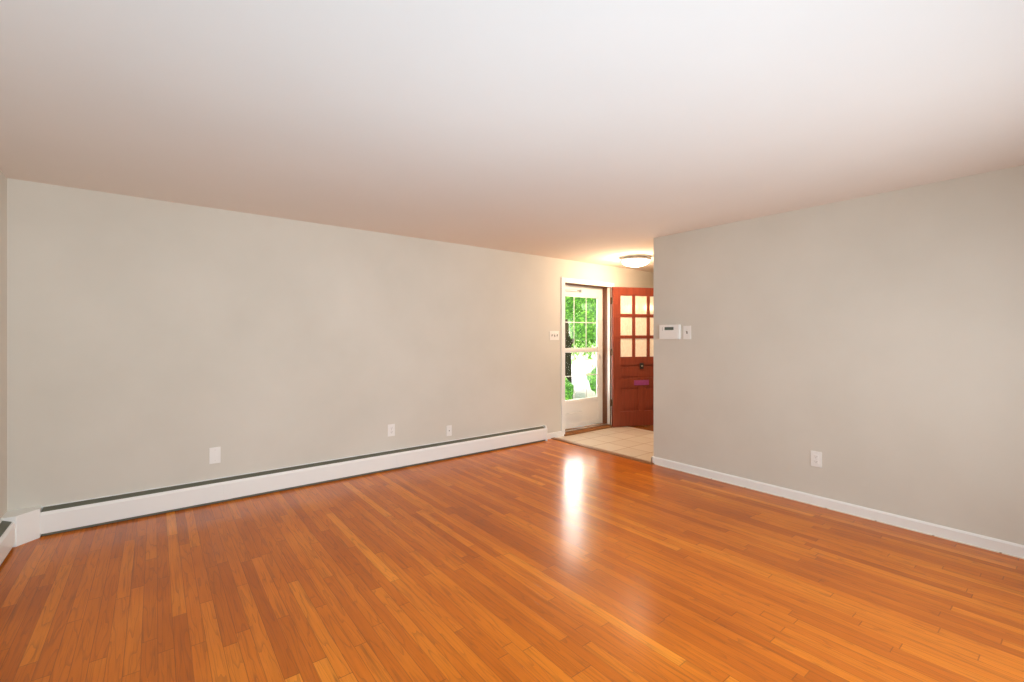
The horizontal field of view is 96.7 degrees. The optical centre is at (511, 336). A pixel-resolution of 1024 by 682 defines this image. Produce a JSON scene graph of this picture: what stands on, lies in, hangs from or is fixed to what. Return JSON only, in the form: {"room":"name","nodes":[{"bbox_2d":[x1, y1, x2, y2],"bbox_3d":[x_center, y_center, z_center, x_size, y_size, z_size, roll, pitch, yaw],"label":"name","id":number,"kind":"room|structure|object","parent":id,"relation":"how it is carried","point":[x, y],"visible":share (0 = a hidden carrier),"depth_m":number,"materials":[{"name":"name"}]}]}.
{"room":"empty living room","nodes":[
{"label":"empty living room","id":0,"kind":"room"},
{"bbox_2d":[0,171,6,518],"bbox_3d":[-1.731,0.203,0.781,0.190,2.540,5.645,0,0,-38],"label":"wall","id":1,"kind":"structure","parent":0,"point":[3,344],"depth_m":2.99,"materials":[{"name":"beige paint"}]},
{"bbox_2d":[0,519,14,564],"bbox_3d":[-2.279,1.274,1.691,0.070,0.199,3.218,0,0,-38],"label":"baseboard heater","id":2,"kind":"object","parent":1,"relation":"attached to","point":[7,535],"visible":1,"depth_m":2.83,"materials":[{"name":"white metal"}]},
{"bbox_2d":[7,178,653,510],"bbox_3d":[0.081,0.203,5.907,9.366,2.540,0.190,0,0,-38],"label":"wall","id":3,"kind":"structure","parent":0,"point":[152,343],"depth_m":3.90,"materials":[{"name":"beige paint"}]},
{"bbox_2d":[209,447,220,463],"bbox_3d":[-2.469,0.988,3.784,0.078,0.132,0.007,0,0,-38],"label":"electrical outlet plate","id":4,"kind":"object","parent":3,"relation":"attached to","point":[214,454],"visible":1,"depth_m":3.78,"materials":[{"name":"white plastic"}]},
{"bbox_2d":[0,425,546,546],"bbox_3d":[-1.436,1.274,4.493,4.854,0.200,0.165,0,0,-38],"label":"baseboard heater","id":5,"kind":"object","parent":3,"relation":"attached to","point":[33,523],"visible":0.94,"depth_m":3.82,"materials":[{"name":"white metal"}]},
{"bbox_2d":[388,424,394,436],"bbox_3d":[-1.254,0.974,4.734,0.076,0.124,0.010,0,0,-38],"label":"duplex electrical outlet","id":6,"kind":"object","parent":3,"relation":"attached to","point":[391,429],"visible":1,"depth_m":4.73,"materials":[{"name":"white plastic"}]},
{"bbox_2d":[446,425,451,435],"bbox_3d":[-0.712,1.067,5.159,0.066,0.118,0.008,0,0,-38],"label":"phone jack","id":7,"kind":"object","parent":3,"relation":"attached to","point":[448,430],"visible":1,"depth_m":5.16,"materials":[{"name":"white plastic"}]},
{"bbox_2d":[547,431,561,438],"bbox_3d":[2.058,1.335,7.325,4.125,0.078,0.016,0,0,-38],"label":"baseboard","id":8,"kind":"structure","parent":3,"relation":"attached to","point":[554,434],"depth_m":6.15,"materials":[{"name":"white wood"}]},
{"bbox_2d":[550,331,558,339],"bbox_3d":[0.579,-0.015,6.164,0.172,0.122,0.019,0,0,-38],"label":"switch plate","id":9,"kind":"object","parent":3,"relation":"attached to","point":[554,335],"visible":1,"depth_m":6.17,"materials":[{"name":"white plastic"}]},
{"bbox_2d":[565,285,602,428],"bbox_3d":[1.014,0.295,6.700,0.964,2.072,0.093,0,0,-38],"label":"storm door","id":10,"kind":"structure","parent":3,"relation":"in","point":[583,411],"depth_m":6.82,"materials":[{"name":"white"}]},
{"bbox_2d":[561,277,613,435],"bbox_3d":[1.057,0.280,6.662,1.115,2.187,0.209,0,0,-38],"label":"door frame","id":11,"kind":"structure","parent":3,"relation":"attached to","point":[606,355],"depth_m":6.89,"materials":[{"name":"white wood"}]},
{"bbox_2d":[564,423,611,435],"bbox_3d":[1.041,1.348,6.665,1.000,0.051,0.260,0,0,-38],"label":"threshold","id":12,"kind":"object","parent":3,"relation":"attached to","point":[583,429],"visible":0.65,"depth_m":6.61,"materials":[{"name":"brown wood"}]},
{"bbox_2d":[611,287,653,426],"bbox_3d":[1.965,0.305,6.972,0.963,2.104,0.195,0,0,-15],"label":"front door","id":13,"kind":"structure","parent":3,"relation":"in","point":[632,355],"depth_m":6.92,"materials":[{"name":"paint"}]},
{"bbox_2d":[0,439,1023,681],"bbox_3d":[0.214,1.433,2.353,5.191,0.120,5.721,0,0,-38],"label":"floor","id":14,"kind":"structure","parent":0,"point":[550,560],"depth_m":2.48,"materials":[{"name":"brown wood"}]},
{"bbox_2d":[551,437,653,464],"bbox_3d":[1.032,1.368,5.518,0.068,0.011,1.586,0,0,-38],"label":"threshold","id":15,"kind":"object","parent":14,"relation":"on","point":[611,453],"depth_m":5.40,"materials":[{"name":"brown wood"}]},
{"bbox_2d":[0,0,1023,271],"bbox_3d":[1.822,-1.127,3.685,9.366,0.120,5.835,0,0,-38],"label":"ceiling","id":16,"kind":"structure","parent":0,"point":[606,132],"depth_m":2.13,"materials":[{"name":"white paint"}]},
{"bbox_2d":[620,255,650,268],"bbox_3d":[1.662,-0.991,6.116,0.400,0.152,0.400,0,0,-38],"label":"light","id":17,"kind":"object","parent":16,"relation":"attached to","point":[635,261],"visible":1,"depth_m":5.99,"materials":[{"name":"white glass"}]},
{"bbox_2d":[628,425,653,430],"bbox_3d":[4.490,1.433,5.668,2.720,0.120,5.665,0,0,-38],"label":"floor","id":18,"kind":"structure","parent":0,"point":[648,427],"depth_m":6.88,"materials":[{"name":"brown wood"}]},
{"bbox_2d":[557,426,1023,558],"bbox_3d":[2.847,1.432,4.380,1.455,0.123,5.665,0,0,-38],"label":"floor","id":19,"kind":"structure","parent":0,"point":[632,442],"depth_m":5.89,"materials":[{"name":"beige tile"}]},
{"bbox_2d":[654,165,1023,544],"bbox_3d":[2.777,0.203,3.436,0.120,2.540,3.884,0,0,-38],"label":"wall","id":20,"kind":"structure","parent":0,"point":[870,348],"depth_m":3.46,"materials":[{"name":"beige paint"}]},
{"bbox_2d":[659,324,680,338],"bbox_3d":[1.646,-0.050,4.755,0.033,0.150,0.235,0,0,-38],"label":"alarm keypad","id":21,"kind":"object","parent":20,"relation":"attached to","point":[669,331],"visible":1,"depth_m":4.73,"materials":[{"name":"white plastic"}]},
{"bbox_2d":[683,326,690,338],"bbox_3d":[1.770,-0.042,4.608,0.019,0.136,0.082,0,0,-38],"label":"switch plate","id":22,"kind":"object","parent":20,"relation":"attached to","point":[686,332],"visible":1,"depth_m":4.61,"materials":[{"name":"white plastic"}]},
{"bbox_2d":[811,451,821,467],"bbox_3d":[2.479,0.999,3.711,0.010,0.124,0.078,0,0,-38],"label":"duplex electrical outlet","id":23,"kind":"object","parent":20,"relation":"attached to","point":[816,458],"visible":1,"depth_m":3.71,"materials":[{"name":"white plastic"}]},
{"bbox_2d":[651,456,1023,557],"bbox_3d":[2.772,1.335,3.442,0.152,0.078,3.900,0,0,-38],"label":"baseboard","id":24,"kind":"structure","parent":20,"relation":"attached to","point":[998,545],"depth_m":3.46,"materials":[{"name":"white wood"}]},
{"label":"outside","id":25,"kind":"structure","parent":0,"visible":0},
{"bbox_2d":[571,304,595,388],"bbox_3d":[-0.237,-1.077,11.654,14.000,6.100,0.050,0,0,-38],"label":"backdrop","id":26,"kind":"structure","parent":25,"point":[579,365],"depth_m":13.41,"materials":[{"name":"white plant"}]},
{"bbox_2d":[573,388,595,398],"bbox_3d":[1.166,1.653,9.863,14.000,0.240,4.700,0,0,-38],"label":"ground","id":27,"kind":"structure","parent":25,"point":[582,392],"depth_m":12.27,"materials":[{"name":"grey"}]},
{"bbox_2d":[565,377,573,399],"bbox_3d":[0.619,0.974,7.774,1.214,1.129,0.934,0,0,-38],"label":"bush","id":28,"kind":"object","parent":27,"relation":"on","point":[569,387],"depth_m":7.85,"materials":[{"name":"green plant"}]},
{"bbox_2d":[565,296,595,398],"bbox_3d":[1.173,-0.391,9.739,3.422,3.850,2.195,0,0,-38],"label":"maple","id":29,"kind":"object","parent":27,"relation":"on","point":[574,307],"depth_m":8.81,"materials":[{"name":"green plant"}]},
{"bbox_2d":[586,366,595,393],"bbox_3d":[2.295,1.004,9.375,1.483,1.069,1.162,0,0,-38],"label":"bush","id":30,"kind":"object","parent":27,"relation":"on","point":[592,380],"depth_m":9.15,"materials":[{"name":"green plant"}]}
]}

